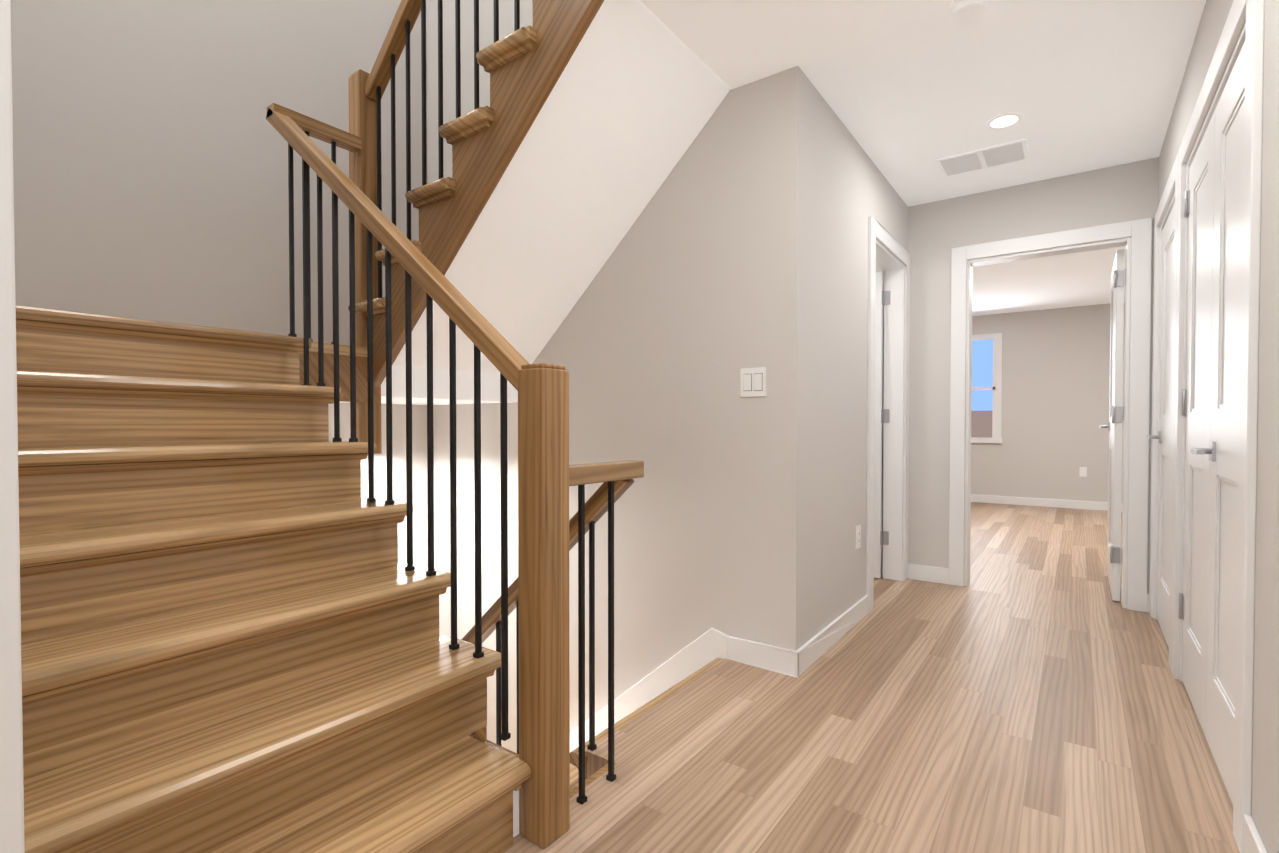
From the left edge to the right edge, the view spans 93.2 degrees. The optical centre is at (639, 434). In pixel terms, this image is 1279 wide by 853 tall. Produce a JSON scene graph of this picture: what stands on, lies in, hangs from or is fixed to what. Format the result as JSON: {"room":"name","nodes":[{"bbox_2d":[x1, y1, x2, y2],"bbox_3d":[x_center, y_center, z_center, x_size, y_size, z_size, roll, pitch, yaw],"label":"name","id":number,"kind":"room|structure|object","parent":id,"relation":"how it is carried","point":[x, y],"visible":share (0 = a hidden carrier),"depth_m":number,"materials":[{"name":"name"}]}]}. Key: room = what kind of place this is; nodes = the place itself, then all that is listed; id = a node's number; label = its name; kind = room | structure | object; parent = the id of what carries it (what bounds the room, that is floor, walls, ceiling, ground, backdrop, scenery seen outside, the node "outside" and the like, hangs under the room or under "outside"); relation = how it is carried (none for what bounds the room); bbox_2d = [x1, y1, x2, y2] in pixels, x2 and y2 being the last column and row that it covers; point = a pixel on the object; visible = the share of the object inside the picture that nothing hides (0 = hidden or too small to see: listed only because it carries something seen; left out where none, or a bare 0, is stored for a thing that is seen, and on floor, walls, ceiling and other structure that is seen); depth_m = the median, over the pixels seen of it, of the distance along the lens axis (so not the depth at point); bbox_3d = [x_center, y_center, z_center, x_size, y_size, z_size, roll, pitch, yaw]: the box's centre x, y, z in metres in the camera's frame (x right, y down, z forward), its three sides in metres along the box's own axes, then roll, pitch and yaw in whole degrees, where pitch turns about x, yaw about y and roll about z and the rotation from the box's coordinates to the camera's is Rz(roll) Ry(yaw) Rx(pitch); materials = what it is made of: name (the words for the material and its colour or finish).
{"room":"stair landing hallway","nodes":[
{"label":"stair landing hallway","id":0,"kind":"room"},
{"bbox_2d":[11,0,427,566],"bbox_3d":[-2.067,-0.250,2.944,0.120,7.774,2.320,1,1,36],"label":"wall","id":1,"kind":"structure","parent":0,"point":[150,159],"depth_m":2.82,"materials":[{"name":"white paint"}]},
{"bbox_2d":[427,0,808,752],"bbox_3d":[-0.367,-0.254,3.218,2.550,7.774,0.120,1,1,36],"label":"wall","id":2,"kind":"structure","parent":0,"point":[689,304],"depth_m":2.74,"materials":[{"name":"white paint"}]},
{"bbox_2d":[570,628,727,751],"bbox_3d":[-0.236,0.283,3.049,1.530,4.229,0.014,1,1,36],"label":"skirt","id":3,"kind":"object","parent":2,"relation":"attached to","point":[707,647],"visible":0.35,"depth_m":2.80,"materials":[{"name":"white wood"}]},
{"bbox_2d":[740,367,765,396],"bbox_3d":[0.475,-0.220,2.528,0.116,0.120,0.010,1,1,36],"label":"switch plate","id":4,"kind":"object","parent":2,"relation":"attached to","point":[752,382],"visible":1,"depth_m":2.53,"materials":[{"name":"white plastic"}]},
{"bbox_2d":[728,636,791,675],"bbox_3d":[0.498,0.920,2.525,0.287,0.100,0.017,1,1,36],"label":"baseboard","id":5,"kind":"structure","parent":2,"relation":"attached to","point":[768,657],"depth_m":2.52,"materials":[{"name":"white wood"}]},
{"bbox_2d":[806,80,907,641],"bbox_3d":[1.180,-0.262,3.282,0.120,2.440,1.800,1,1,36],"label":"wall","id":6,"kind":"structure","parent":0,"point":[851,189],"depth_m":2.83,"materials":[{"name":"white paint"}]},
{"bbox_2d":[792,595,867,677],"bbox_3d":[0.926,0.915,2.832,0.017,0.100,1.017,1,1,36],"label":"baseboard","id":7,"kind":"structure","parent":6,"relation":"attached to","point":[802,659],"depth_m":2.71,"materials":[{"name":"white wood"}]},
{"bbox_2d":[855,525,860,548],"bbox_3d":[1.127,0.526,3.111,0.009,0.116,0.072,1,1,36],"label":"outlet","id":8,"kind":"object","parent":6,"relation":"attached to","point":[858,536],"visible":1,"depth_m":3.10,"materials":[{"name":"white plastic"}]},
{"bbox_2d":[874,272,889,577],"bbox_3d":[1.314,-0.062,4.146,0.752,1.999,0.141,1,1,36],"label":"door","id":9,"kind":"structure","parent":6,"relation":"in","point":[882,416],"depth_m":3.95,"materials":[{"name":"white wood"}]},
{"bbox_2d":[866,216,909,612],"bbox_3d":[1.446,-0.110,3.635,0.138,2.123,0.920,1,1,36],"label":"door frame","id":10,"kind":"structure","parent":6,"relation":"attached to","point":[884,251],"depth_m":3.91,"materials":[{"name":"white wood"}]},
{"bbox_2d":[504,502,1239,852],"bbox_3d":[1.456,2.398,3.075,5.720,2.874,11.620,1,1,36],"label":"floor","id":11,"kind":"structure","parent":0,"point":[1022,692],"depth_m":1.94,"materials":[{"name":"brown wood"}]},
{"bbox_2d":[16,0,730,852],"bbox_3d":[-1.039,0.101,2.279,2.323,5.320,2.192,1,1,36],"label":"staircase","id":12,"kind":"structure","parent":11,"relation":"on","point":[234,640],"depth_m":1.61,"materials":[{"name":"brown wood"}]},
{"bbox_2d":[640,0,1205,315],"bbox_3d":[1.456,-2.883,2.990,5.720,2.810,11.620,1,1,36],"label":"ceiling","id":13,"kind":"structure","parent":0,"point":[910,91],"depth_m":2.49,"materials":[{"name":"white paint"}]},
{"bbox_2d":[949,0,987,23],"bbox_3d":[1.116,-1.443,2.050,0.116,0.038,0.116,1,1,36],"label":"smoke detector","id":14,"kind":"object","parent":13,"relation":"attached to","point":[963,11],"visible":1,"depth_m":2.04,"materials":[{"name":"white plastic"}]},
{"bbox_2d":[936,138,1028,177],"bbox_3d":[1.839,-1.477,3.242,0.410,0.008,0.270,1,1,36],"label":"ceiling vent","id":15,"kind":"object","parent":13,"relation":"in","point":[992,156],"visible":1,"depth_m":3.22,"materials":[{"name":"white metal"}]},
{"bbox_2d":[986,113,1022,128],"bbox_3d":[1.713,-1.472,2.839,0.150,0.005,0.150,1,1,36],"label":"recessed light","id":16,"kind":"object","parent":13,"relation":"in","point":[1006,120],"visible":1,"depth_m":2.83,"materials":[{"name":"white"}]},
{"bbox_2d":[876,157,1158,608],"bbox_3d":[1.396,-0.279,4.311,3.480,2.440,0.120,1,1,36],"label":"wall","id":17,"kind":"structure","parent":0,"point":[939,230],"depth_m":3.84,"materials":[{"name":"white paint"}]},
{"bbox_2d":[908,563,948,583],"bbox_3d":[1.858,0.898,3.912,0.260,0.100,0.014,1,1,36],"label":"baseboard","id":18,"kind":"structure","parent":17,"relation":"attached to","point":[915,572],"depth_m":3.90,"materials":[{"name":"white wood"}]},
{"bbox_2d":[1099,249,1125,600],"bbox_3d":[2.930,-0.056,3.721,0.141,1.999,0.798,1,1,36],"label":"bedroom door","id":19,"kind":"structure","parent":17,"relation":"in","point":[1114,426],"depth_m":3.44,"materials":[{"name":"white wood"}]},
{"bbox_2d":[971,302,1124,502],"bbox_3d":[4.962,-0.331,7.593,5.640,2.440,0.120,1,1,36],"label":"wall","id":20,"kind":"structure","parent":0,"point":[1055,386],"depth_m":7.44,"materials":[{"name":"white paint"}]},
{"bbox_2d":[971,333,1001,442],"bbox_3d":[4.321,-0.602,7.957,0.790,1.410,0.035,1,1,36],"label":"bedroom window","id":21,"kind":"structure","parent":20,"relation":"in","point":[986,415],"depth_m":7.84,"materials":[{"name":"white"}]},
{"bbox_2d":[971,494,1121,511],"bbox_3d":[4.923,0.840,7.558,5.406,0.100,0.017,1,1,36],"label":"baseboard","id":22,"kind":"structure","parent":20,"relation":"attached to","point":[1073,504],"depth_m":7.50,"materials":[{"name":"white wood"}]},
{"bbox_2d":[1079,467,1086,476],"bbox_3d":[5.329,0.444,7.259,0.072,0.116,0.008,1,1,36],"label":"outlet","id":23,"kind":"object","parent":20,"relation":"attached to","point":[1082,471],"visible":1,"depth_m":7.26,"materials":[{"name":"white plastic"}]},
{"bbox_2d":[1158,0,1278,852],"bbox_3d":[0.872,-0.218,0.523,0.120,2.440,6.870,1,1,36],"label":"wall","id":24,"kind":"structure","parent":0,"point":[1265,761],"depth_m":1.33,"materials":[{"name":"white paint"}]},
{"bbox_2d":[1147,203,1174,647],"bbox_3d":[2.482,-0.041,2.812,0.141,1.998,0.738,1,1,36],"label":"door","id":25,"kind":"structure","parent":24,"relation":"in","point":[1164,436],"depth_m":2.94,"materials":[{"name":"white wood"}]},
{"bbox_2d":[1179,111,1214,737],"bbox_3d":[1.987,-0.031,2.141,0.048,1.999,0.562,1,1,36],"label":"closet door","id":26,"kind":"structure","parent":24,"relation":"in","point":[1196,392],"depth_m":2.15,"materials":[{"name":"white wood"}]},
{"bbox_2d":[1191,42,1244,804],"bbox_3d":[1.661,-0.023,1.681,0.141,1.999,0.562,1,1,36],"label":"closet door","id":27,"kind":"structure","parent":24,"relation":"in","point":[1222,450],"depth_m":1.75,"materials":[{"name":"white wood"}]},
{"bbox_2d":[1243,814,1266,852],"bbox_3d":[0.111,0.967,-0.392,0.014,0.100,4.465,1,1,36],"label":"baseboard","id":28,"kind":"structure","parent":24,"relation":"attached to","point":[1252,841],"depth_m":1.36,"materials":[{"name":"white wood"}]}
]}

